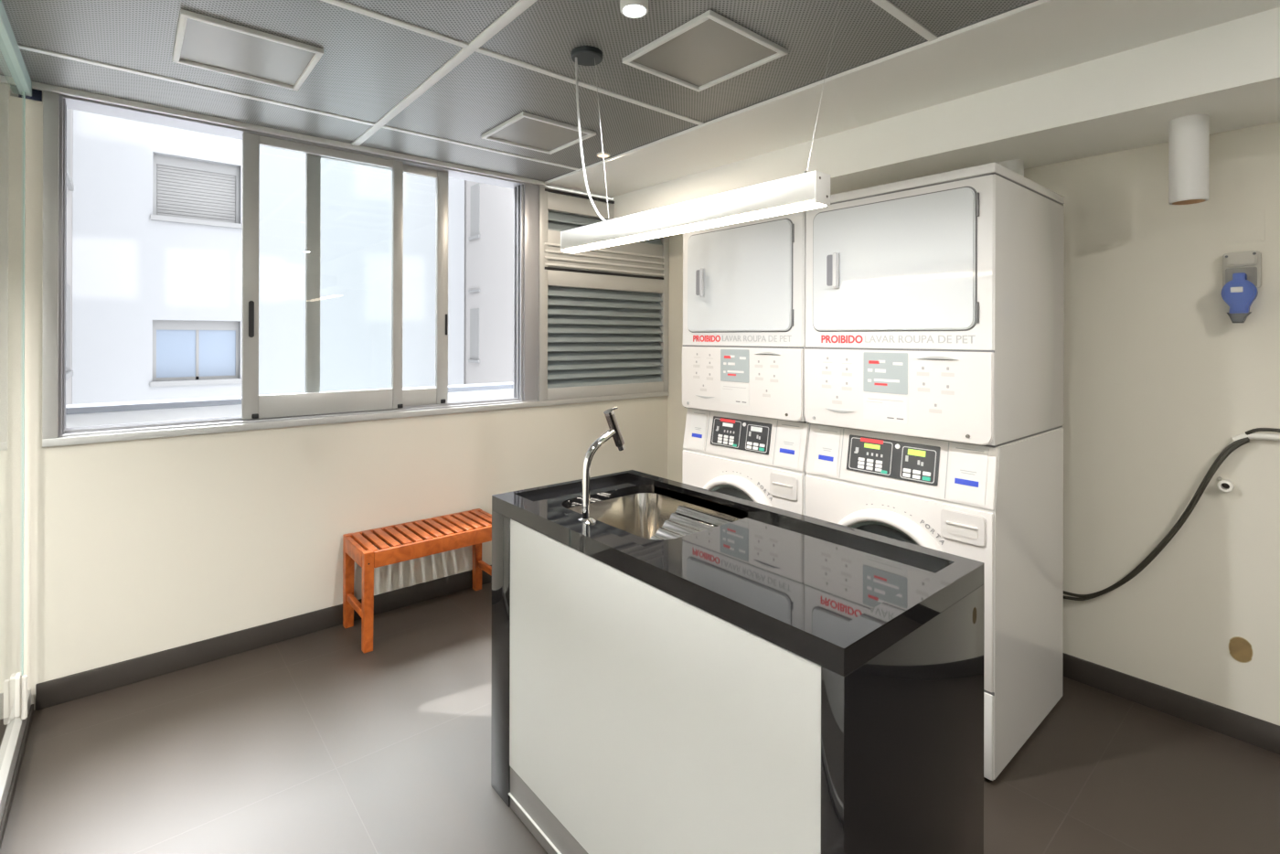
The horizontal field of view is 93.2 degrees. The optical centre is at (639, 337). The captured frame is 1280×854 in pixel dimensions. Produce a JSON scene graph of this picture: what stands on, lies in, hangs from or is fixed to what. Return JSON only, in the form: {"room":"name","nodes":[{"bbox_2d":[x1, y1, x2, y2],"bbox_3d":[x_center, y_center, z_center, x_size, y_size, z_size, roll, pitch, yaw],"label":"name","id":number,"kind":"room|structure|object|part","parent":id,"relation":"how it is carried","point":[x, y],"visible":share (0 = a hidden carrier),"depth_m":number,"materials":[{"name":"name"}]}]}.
{"room":"laundry","nodes":[
{"label":"laundry","id":0,"kind":"room"},
{"bbox_2d":[23,88,667,710],"bbox_3d":[-1.643,0.072,2.860,4.905,2.625,0.164,0,0,-40],"label":"wall","id":1,"kind":"structure","parent":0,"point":[133,549],"depth_m":2.65,"materials":[{"name":"paint"}]},
{"bbox_2d":[35,565,491,710],"bbox_3d":[-1.021,1.339,3.282,3.205,0.096,0.012,0,0,-40],"label":"baseboard","id":2,"kind":"structure","parent":1,"relation":"attached to","point":[63,689],"depth_m":2.61,"materials":[{"name":"tile"}]},
{"bbox_2d":[42,90,669,447],"bbox_3d":[-1.059,-0.261,3.343,3.189,1.346,0.164,0,0,-40],"label":"window","id":3,"kind":"structure","parent":1,"relation":"attached to","point":[313,407],"depth_m":2.88,"materials":[{"name":"silver metal"}]},
{"bbox_3d":[-1.502,-0.272,2.913,0.697,1.275,0.030,0,0,-40],"label":"sash","id":4,"kind":"part","parent":3,"relation":"part of","materials":[{"name":"silver metal"}]},
{"bbox_3d":[-1.329,-0.274,3.112,0.697,1.270,0.030,0,0,-40],"label":"sash","id":5,"kind":"part","parent":3,"relation":"part of","materials":[{"name":"clear glass"}]},
{"bbox_2d":[538,185,669,401],"bbox_3d":[-0.215,-0.289,3.993,1.060,1.347,0.068,0,0,-40],"label":"louver panel","id":6,"kind":"object","parent":1,"relation":"attached to","point":[603,312],"visible":0.84,"depth_m":3.93,"materials":[{"name":"silver metal"}]},
{"bbox_3d":[-0.203,-0.699,3.968,0.980,0.527,0.016,0,0,-40],"label":"rail","id":7,"kind":"part","parent":6,"relation":"part of","materials":[{"name":"silver metal"}]},
{"bbox_2d":[0,582,1279,853],"bbox_3d":[0.576,1.441,0.248,4.905,0.100,7.025,0,0,-40],"label":"floor","id":8,"kind":"structure","parent":0,"point":[314,742],"depth_m":1.95,"materials":[{"name":"ceramic"}]},
{"bbox_2d":[0,0,33,849],"bbox_3d":[-0.608,0.226,0.275,0.061,2.324,5.105,0,0,-40],"label":"door","id":9,"kind":"structure","parent":8,"relation":"on","point":[16,83],"depth_m":1.94,"materials":[{"name":"clear glass"}]},
{"bbox_3d":[-0.606,0.195,0.272,0.010,2.185,5.000,0,0,-40],"label":"pane","id":10,"kind":"part","parent":9,"relation":"part of","materials":[{"name":"clear glass"}]},
{"bbox_3d":[-0.608,-0.909,0.271,0.051,0.054,5.105,0,0,-40],"label":"rail","id":11,"kind":"part","parent":9,"relation":"part of","materials":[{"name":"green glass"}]},
{"bbox_2d":[14,672,27,719],"bbox_3d":[-2.102,1.219,2.055,0.028,0.160,0.040,0,0,-40],"label":"floor guide","id":12,"kind":"object","parent":9,"relation":"attached to","point":[20,681],"visible":1,"depth_m":2.05,"materials":[{"name":"white plastic"}]},
{"bbox_3d":[-2.108,1.211,2.050,0.012,0.145,0.040,0,0,-40],"label":"plate","id":13,"kind":"part","parent":12,"relation":"part of","materials":[{"name":"white plastic"}]},
{"bbox_3d":[-2.095,1.224,2.057,0.016,0.150,0.013,0,0,-40],"label":"clip arm","id":14,"kind":"part","parent":12,"relation":"part of","materials":[{"name":"white plastic"}]},
{"bbox_2d":[342,508,491,653],"bbox_3d":[-1.052,1.167,3.007,0.704,0.440,0.346,0,0,-40],"label":"slatted bench","id":15,"kind":"object","parent":8,"relation":"on","point":[422,538],"visible":0.89,"depth_m":2.88,"materials":[{"name":"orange wood"}]},
{"bbox_3d":[-1.399,1.167,2.908,0.042,0.438,0.042,0,0,-40],"label":"leg","id":16,"kind":"part","parent":15,"relation":"part of","materials":[{"name":"red wood"}]},
{"bbox_3d":[-1.311,0.985,2.786,0.022,0.071,0.256,0,0,-40],"label":"rail","id":17,"kind":"part","parent":15,"relation":"part of","materials":[{"name":"red wood"}]},
{"bbox_3d":[-1.206,1.167,2.680,0.042,0.438,0.042,0,0,-40],"label":"leg","id":18,"kind":"part","parent":15,"relation":"part of","materials":[{"name":"red wood"}]},
{"bbox_3d":[-1.157,0.986,3.131,0.616,0.071,0.022,0,0,-40],"label":"seat rail","id":19,"kind":"part","parent":15,"relation":"part of","materials":[{"name":"red wood"}]},
{"bbox_3d":[-0.947,0.987,2.884,0.616,0.071,0.022,0,0,-40],"label":"seat rail","id":20,"kind":"part","parent":15,"relation":"part of","materials":[{"name":"red wood"}]},
{"bbox_3d":[-0.898,1.168,3.334,0.042,0.438,0.042,0,0,-40],"label":"leg","id":21,"kind":"part","parent":15,"relation":"part of","materials":[{"name":"red wood"}]},
{"bbox_3d":[-0.792,0.987,3.228,0.022,0.071,0.256,0,0,-40],"label":"rail","id":22,"kind":"part","parent":15,"relation":"part of","materials":[{"name":"red wood"}]},
{"bbox_2d":[490,469,984,853],"bbox_3d":[0.145,0.940,1.596,0.566,0.900,1.205,0,0,-40],"label":"kitchen island","id":23,"kind":"object","parent":8,"relation":"on","point":[686,668],"depth_m":1.27,"materials":[{"name":"white laminate"}]},
{"bbox_3d":[-0.039,1.329,1.394,0.016,0.122,1.050,0,0,-40],"label":"skirting","id":24,"kind":"part","parent":23,"relation":"part of","materials":[{"name":"grey tile"}]},
{"bbox_2d":[578,406,625,524],"bbox_3d":[-0.107,0.352,1.698,0.161,0.312,0.054,0,0,-40],"label":"faucet","id":25,"kind":"object","parent":23,"relation":"on","point":[614,432],"visible":0.98,"depth_m":1.67,"materials":[{"name":"silver metal"}]},
{"bbox_3d":[-0.112,0.379,1.694,0.116,0.248,0.022,0,0,-40],"label":"spout","id":26,"kind":"part","parent":25,"relation":"part of","materials":[{"name":"silver metal"}]},
{"bbox_2d":[567,492,741,539],"bbox_3d":[0.037,0.637,1.802,0.415,0.203,0.505,0,0,-40],"label":"sink basin","id":27,"kind":"object","parent":23,"relation":"in","point":[652,516],"depth_m":1.99,"materials":[{"name":"silver metal"}]},
{"bbox_3d":[-0.037,0.901,1.394,0.020,0.728,1.050,0,0,-40],"label":"panel","id":28,"kind":"part","parent":23,"relation":"part of","materials":[{"name":"white laminate"}]},
{"bbox_2d":[682,407,810,515],"bbox_3d":[0.674,0.867,2.878,0.745,1.049,0.689,0,0,-40],"label":"washing machine","id":29,"kind":"object","parent":8,"relation":"on","point":[760,460],"visible":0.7,"depth_m":2.62,"materials":[{"name":"white metal"}]},
{"bbox_3d":[0.405,0.855,2.650,0.026,0.410,0.410,0,0,-40],"label":"door glass","id":30,"kind":"part","parent":29,"relation":"part of","materials":[{"name":"black"}]},
{"bbox_3d":[0.407,0.855,2.652,0.045,0.492,0.492,0,0,-40],"label":"door","id":31,"kind":"part","parent":29,"relation":"part of","materials":[{"name":"white plastic"}]},
{"bbox_3d":[0.441,0.429,2.676,0.026,0.128,0.333,0,0,-40],"label":"display panel","id":32,"kind":"part","parent":29,"relation":"part of","materials":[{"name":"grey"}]},
{"bbox_3d":[0.428,0.824,2.668,0.010,0.557,0.681,0,0,-40],"label":"panel","id":33,"kind":"part","parent":29,"relation":"part of","materials":[{"name":"white plastic"}]},
{"bbox_2d":[682,210,806,423],"bbox_3d":[0.684,-0.102,2.884,0.727,0.888,0.691,0,0,-40],"label":"dryer","id":34,"kind":"object","parent":29,"relation":"on","point":[743,346],"visible":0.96,"depth_m":2.62,"materials":[{"name":"white metal"}]},
{"bbox_3d":[0.276,-0.254,2.826,0.006,0.141,0.075,0,0,-40],"label":"handle","id":35,"kind":"part","parent":34,"relation":"part of","materials":[{"name":"white plastic"}]},
{"bbox_3d":[0.420,-0.255,2.667,0.012,0.455,0.591,0,0,-40],"label":"door","id":36,"kind":"part","parent":34,"relation":"part of","materials":[{"name":"white metal"}]},
{"bbox_3d":[0.427,0.190,2.666,0.014,0.293,0.685,0,0,-40],"label":"panel","id":37,"kind":"part","parent":34,"relation":"part of","materials":[{"name":"white plastic"}]},
{"bbox_3d":[0.430,-0.236,2.668,0.008,0.547,0.681,0,0,-40],"label":"frame","id":38,"kind":"part","parent":34,"relation":"part of","materials":[{"name":"white metal"}]},
{"bbox_3d":[0.583,0.619,2.469,0.004,0.035,0.096,0,0,-40],"label":"drawer pull","id":39,"kind":"part","parent":29,"relation":"part of","materials":[{"name":"white plastic"}]},
{"bbox_3d":[0.588,0.608,2.470,0.009,0.097,0.136,0,0,-40],"label":"detergent drawer","id":40,"kind":"part","parent":29,"relation":"part of","materials":[{"name":"white plastic"}]},
{"bbox_2d":[805,424,1063,780],"bbox_3d":[1.124,0.869,2.350,0.745,1.049,0.689,0,0,-40],"label":"washing machine","id":41,"kind":"object","parent":8,"relation":"on","point":[1001,507],"visible":0.62,"depth_m":2.06,"materials":[{"name":"white metal"}]},
{"bbox_3d":[0.855,0.856,2.122,0.026,0.410,0.410,0,0,-40],"label":"door glass","id":42,"kind":"part","parent":41,"relation":"part of","materials":[{"name":"black"}]},
{"bbox_3d":[0.857,0.856,2.123,0.045,0.492,0.492,0,0,-40],"label":"door","id":43,"kind":"part","parent":41,"relation":"part of","materials":[{"name":"white plastic"}]},
{"bbox_3d":[0.891,0.430,2.148,0.026,0.128,0.333,0,0,-40],"label":"display panel","id":44,"kind":"part","parent":41,"relation":"part of","materials":[{"name":"grey plastic"}]},
{"bbox_3d":[0.877,0.826,2.140,0.010,0.557,0.681,0,0,-40],"label":"panel","id":45,"kind":"part","parent":41,"relation":"part of","materials":[{"name":"white plastic"}]},
{"bbox_2d":[804,162,1064,447],"bbox_3d":[1.133,-0.101,2.356,0.727,0.888,0.691,0,0,-40],"label":"dryer","id":46,"kind":"object","parent":41,"relation":"on","point":[934,304],"visible":1,"depth_m":2.08,"materials":[{"name":"white metal"}]},
{"bbox_3d":[0.726,-0.253,2.297,0.006,0.141,0.075,0,0,-40],"label":"handle","id":47,"kind":"part","parent":46,"relation":"part of","materials":[{"name":"white plastic"}]},
{"bbox_3d":[0.870,-0.253,2.139,0.012,0.455,0.591,0,0,-40],"label":"door","id":48,"kind":"part","parent":46,"relation":"part of","materials":[{"name":"white metal"}]},
{"bbox_3d":[0.876,0.192,2.138,0.014,0.293,0.685,0,0,-40],"label":"panel","id":49,"kind":"part","parent":46,"relation":"part of","materials":[{"name":"white plastic"}]},
{"bbox_3d":[0.880,-0.234,2.140,0.008,0.547,0.681,0,0,-40],"label":"frame","id":50,"kind":"part","parent":46,"relation":"part of","materials":[{"name":"white metal"}]},
{"bbox_3d":[1.144,-0.529,2.364,0.701,0.032,0.691,0,0,-40],"label":"panel","id":51,"kind":"part","parent":46,"relation":"part of","materials":[{"name":"white metal"}]},
{"bbox_3d":[1.033,0.620,1.940,0.004,0.035,0.096,0,0,-40],"label":"drawer pull","id":52,"kind":"part","parent":41,"relation":"part of","materials":[{"name":"white plastic"}]},
{"bbox_3d":[1.037,0.609,1.942,0.009,0.097,0.136,0,0,-40],"label":"detergent drawer","id":53,"kind":"part","parent":41,"relation":"part of","materials":[{"name":"white plastic"}]},
{"bbox_3d":[0.876,1.245,2.140,0.010,0.266,0.681,0,0,-40],"label":"kick panel","id":54,"kind":"part","parent":41,"relation":"part of","materials":[{"name":"white metal"}]},
{"bbox_2d":[1,0,1279,196],"bbox_3d":[0.414,-0.981,-0.001,4.326,0.106,6.866,0,0,-40],"label":"ceiling","id":55,"kind":"structure","parent":0,"point":[368,66],"depth_m":2.08,"materials":[{"name":"metal"}]},
{"bbox_2d":[172,9,323,91],"bbox_3d":[-1.297,-0.931,1.997,0.372,0.016,0.397,0,0,-40],"label":"ceiling panel","id":56,"kind":"object","parent":55,"relation":"attached to","point":[202,41],"visible":1,"depth_m":1.98,"materials":[{"name":"white metal"}]},
{"bbox_2d":[32,81,545,186],"bbox_3d":[-1.973,-0.935,2.460,3.680,0.032,0.022,0,0,-40],"label":"trim","id":57,"kind":"structure","parent":55,"relation":"attached to","point":[62,90],"depth_m":2.68,"materials":[{"name":"white metal"}]},
{"bbox_2d":[17,43,579,170],"bbox_3d":[-1.734,-0.943,2.179,3.680,0.015,0.028,0,0,-40],"label":"trim","id":58,"kind":"structure","parent":55,"relation":"attached to","point":[22,47],"depth_m":2.37,"materials":[{"name":"white metal"}]},
{"bbox_2d":[351,0,537,146],"bbox_3d":[0.790,-0.935,0.383,0.034,0.016,6.763,0,0,-40],"label":"trim","id":59,"kind":"structure","parent":55,"relation":"attached to","point":[521,5],"depth_m":2.05,"materials":[{"name":"white metal"}]},
{"bbox_2d":[320,0,704,125],"bbox_3d":[-1.120,-0.941,1.458,3.680,0.015,0.028,0,0,-40],"label":"trim","id":60,"kind":"structure","parent":55,"relation":"attached to","point":[337,3],"depth_m":2.01,"materials":[{"name":"white metal"}]},
{"bbox_2d":[480,111,596,154],"bbox_3d":[-0.467,-0.929,2.774,0.376,0.016,0.385,0,0,-40],"label":"ceiling panel","id":61,"kind":"object","parent":55,"relation":"attached to","point":[525,130],"visible":1,"depth_m":2.76,"materials":[{"name":"white metal"}]},
{"bbox_3d":[-0.467,-0.934,2.774,0.342,0.006,0.351,0,0,-40],"label":"panel","id":62,"kind":"part","parent":61,"relation":"part of","materials":[{"name":"grey metal"}]},
{"bbox_2d":[597,152,609,158],"bbox_3d":[-0.187,-0.932,3.092,0.069,0.008,0.069,0,0,-40],"label":"recessed light","id":63,"kind":"object","parent":55,"relation":"in","point":[599,154],"visible":0.97,"depth_m":3.09,"materials":[{"name":"white"}]},
{"bbox_2d":[619,0,648,18],"bbox_3d":[-0.015,-0.897,1.595,0.074,0.076,0.074,0,0,-40],"label":"recessed light","id":64,"kind":"object","parent":55,"relation":"in","point":[629,8],"visible":1,"depth_m":1.59,"materials":[{"name":"white"}]},
{"bbox_2d":[560,0,840,253],"bbox_3d":[0.158,-0.612,1.769,0.322,0.645,1.004,0,0,-40],"label":"pendant lamp","id":65,"kind":"object","parent":55,"relation":"hanging from","point":[810,190],"visible":1,"depth_m":1.58,"materials":[{"name":"white metal"}]},
{"bbox_3d":[-0.157,-0.636,1.938,0.141,0.560,0.018,0,0,35],"label":"lamp cord","id":66,"kind":"part","parent":65,"relation":"part of","materials":[{"name":"grey plastic"}]},
{"bbox_2d":[562,200,826,253],"bbox_3d":[0.074,-0.295,1.699,0.048,0.010,0.991,0,0,-40],"label":"diffuser","id":67,"kind":"object","parent":65,"relation":"attached to","point":[773,208],"depth_m":1.58,"materials":[{"name":"white plastic"}]},
{"bbox_2d":[622,10,787,91],"bbox_3d":[0.209,-0.927,1.993,0.368,0.016,0.400,0,0,-40],"label":"ceiling panel","id":68,"kind":"object","parent":55,"relation":"attached to","point":[709,49],"visible":1,"depth_m":1.97,"materials":[{"name":"white metal"}]},
{"bbox_2d":[544,0,1056,184],"bbox_3d":[1.617,-0.929,1.073,0.014,0.024,6.743,0,0,-40],"label":"trim","id":69,"kind":"structure","parent":55,"relation":"attached to","point":[1040,3],"depth_m":2.12,"materials":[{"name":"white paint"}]},
{"bbox_2d":[871,0,938,41],"bbox_3d":[-0.476,-0.939,0.702,3.680,0.015,0.028,0,0,-40],"label":"trim","id":70,"kind":"structure","parent":55,"relation":"attached to","point":[887,5],"depth_m":1.77,"materials":[{"name":"white metal"}]},
{"bbox_2d":[613,7,1279,218],"bbox_3d":[2.256,-0.878,1.565,0.549,0.302,6.864,0,0,-40],"label":"beam","id":71,"kind":"structure","parent":0,"point":[1229,72],"depth_m":2.17,"materials":[{"name":"white paint"}]},
{"bbox_2d":[997,160,1023,176],"bbox_3d":[1.546,-0.591,2.529,0.100,0.276,0.100,0,0,-40],"label":"spotlight","id":72,"kind":"object","parent":71,"relation":"attached to","point":[1017,166],"visible":0.04,"depth_m":2.48,"materials":[{"name":"white metal"}]},
{"bbox_2d":[1168,114,1209,204],"bbox_3d":[1.831,-0.590,2.019,0.100,0.276,0.100,0,0,-40],"label":"spotlight","id":73,"kind":"object","parent":71,"relation":"attached to","point":[1189,135],"visible":1,"depth_m":1.98,"materials":[{"name":"white metal"}]},
{"bbox_2d":[667,121,1279,725],"bbox_3d":[2.397,0.184,1.820,0.100,2.425,6.865,0,0,-40],"label":"wall","id":74,"kind":"structure","parent":0,"point":[1159,379],"depth_m":2.25,"materials":[{"name":"paint"}]},
{"bbox_2d":[1062,652,1279,754],"bbox_3d":[2.387,1.350,1.741,0.012,0.093,6.753,0,0,-40],"label":"baseboard","id":75,"kind":"structure","parent":74,"relation":"attached to","point":[1258,732],"depth_m":2.22,"materials":[{"name":"tile"}]},
{"bbox_2d":[1216,476,1234,491],"bbox_3d":[2.049,0.515,2.118,0.042,0.045,0.044,0,0,-40],"label":"pipe stub","id":76,"kind":"object","parent":74,"relation":"attached to","point":[1224,485],"visible":1,"depth_m":2.11,"materials":[{"name":"white plastic"}]},
{"bbox_2d":[1228,636,1252,662],"bbox_3d":[2.087,1.085,2.102,0.002,0.088,0.061,0,0,-40],"label":"cover plate","id":77,"kind":"object","parent":74,"relation":"attached to","point":[1240,648],"visible":1,"depth_m":2.10,"materials":[{"name":"beige"}]},
{"bbox_2d":[1222,250,1261,287],"bbox_3d":[2.075,-0.232,2.086,0.047,0.125,0.094,0,0,-40],"label":"socket","id":78,"kind":"object","parent":74,"relation":"attached to","point":[1248,262],"visible":0.87,"depth_m":2.07,"materials":[{"name":"grey plastic"}]},
{"bbox_2d":[1221,272,1258,322],"bbox_3d":[2.047,-0.134,2.065,0.056,0.170,0.086,0,0,-40],"label":"plug","id":79,"kind":"object","parent":78,"relation":"attached to","point":[1239,293],"visible":1,"depth_m":2.05,"materials":[{"name":"blue plastic"}]},
{"bbox_3d":[2.064,-0.270,2.078,0.018,0.048,0.080,0,0,-40],"label":"lid","id":80,"kind":"part","parent":78,"relation":"part of","materials":[{"name":"grey plastic"}]},
{"bbox_2d":[1226,207,1265,244],"bbox_3d":[2.097,-0.387,2.094,0.004,0.115,0.093,0,0,-40],"label":"cover plate","id":81,"kind":"object","parent":74,"relation":"attached to","point":[1248,225],"visible":1,"depth_m":2.09,"materials":[{"name":"paint"}]},
{"bbox_2d":[1231,432,1279,441],"bbox_3d":[2.346,0.346,1.780,0.025,0.046,0.869,0,0,-40],"label":"conduit pipe","id":82,"kind":"object","parent":74,"relation":"attached to","point":[1267,436],"visible":0.98,"depth_m":2.05,"materials":[{"name":"white plastic"}]},
{"bbox_2d":[1063,427,1279,600],"bbox_3d":[2.090,0.688,2.043,0.044,0.768,1.401,0,0,-40],"label":"power cord","id":83,"kind":"object","parent":82,"relation":"hanging from","point":[1234,445],"visible":0.9,"depth_m":2.18,"materials":[{"name":"grey plastic"}]},
{"label":"outside","id":84,"kind":"structure","parent":0,"visible":0},
{"bbox_2d":[72,109,464,404],"bbox_3d":[-6.328,-1.129,11.327,6.273,11.000,0.340,0,0,-40],"label":"apartment building","id":85,"kind":"structure","parent":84,"point":[157,209],"depth_m":10.48,"materials":[{"name":"paint"}]},
{"bbox_3d":[-7.564,0.310,10.332,1.098,0.875,0.040,0,0,-40],"label":"sash","id":86,"kind":"part","parent":85,"relation":"part of","materials":[{"name":"grey"}]},
{"bbox_3d":[-7.567,0.265,10.336,1.158,0.905,0.010,0,0,-40],"label":"pane","id":87,"kind":"part","parent":85,"relation":"part of","materials":[{"name":"blue"}]},
{"bbox_2d":[156,164,235,223],"bbox_3d":[-7.562,-2.435,10.333,1.097,0.955,0.030,0,0,-40],"label":"shutter","id":88,"kind":"object","parent":85,"relation":"hanging from","point":[204,192],"depth_m":10.32,"materials":[{"name":"grey plastic"}]},
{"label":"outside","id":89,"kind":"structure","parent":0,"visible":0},
{"bbox_2d":[463,180,513,384],"bbox_3d":[-0.838,-1.113,9.985,0.340,11.000,9.500,0,0,-40],"label":"apartment building","id":90,"kind":"structure","parent":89,"point":[488,208],"depth_m":12.44,"materials":[{"name":"grey"}]},
{"bbox_3d":[-3.542,-0.071,12.952,0.010,1.100,0.420,0,0,-40],"label":"pane","id":91,"kind":"part","parent":90,"relation":"part of","materials":[{"name":"grey glass"}]},
{"bbox_3d":[-3.535,-2.721,12.952,0.010,1.100,0.420,0,0,-40],"label":"pane","id":92,"kind":"part","parent":90,"relation":"part of","materials":[{"name":"grey glass"}]},
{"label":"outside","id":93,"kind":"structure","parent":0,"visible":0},
{"bbox_2d":[65,108,74,405],"bbox_3d":[-5.857,-1.127,5.715,0.380,11.000,9.500,0,0,-40],"label":"apartment building","id":94,"kind":"structure","parent":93,"point":[69,112],"depth_m":8.57,"materials":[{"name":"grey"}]},
{"bbox_2d":[66,283,70,372],"bbox_3d":[-7.755,-0.133,8.173,0.020,1.200,1.200,0,0,-40],"label":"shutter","id":95,"kind":"object","parent":94,"relation":"hanging from","point":[68,286],"depth_m":8.33,"materials":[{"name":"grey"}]},
{"bbox_2d":[66,108,71,174],"bbox_3d":[-7.747,-2.783,8.173,0.020,1.200,1.200,0,0,-40],"label":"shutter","id":96,"kind":"object","parent":94,"relation":"hanging from","point":[69,111],"depth_m":8.36,"materials":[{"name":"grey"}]},
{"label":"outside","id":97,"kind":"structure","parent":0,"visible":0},
{"bbox_2d":[65,382,512,427],"bbox_3d":[-1.665,0.622,3.690,3.450,0.526,1.124,0,0,-40],"label":"ledge","id":98,"kind":"object","parent":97,"point":[106,413],"visible":0.02,"depth_m":3.37,"materials":[{"name":"grey paint"}]}
]}

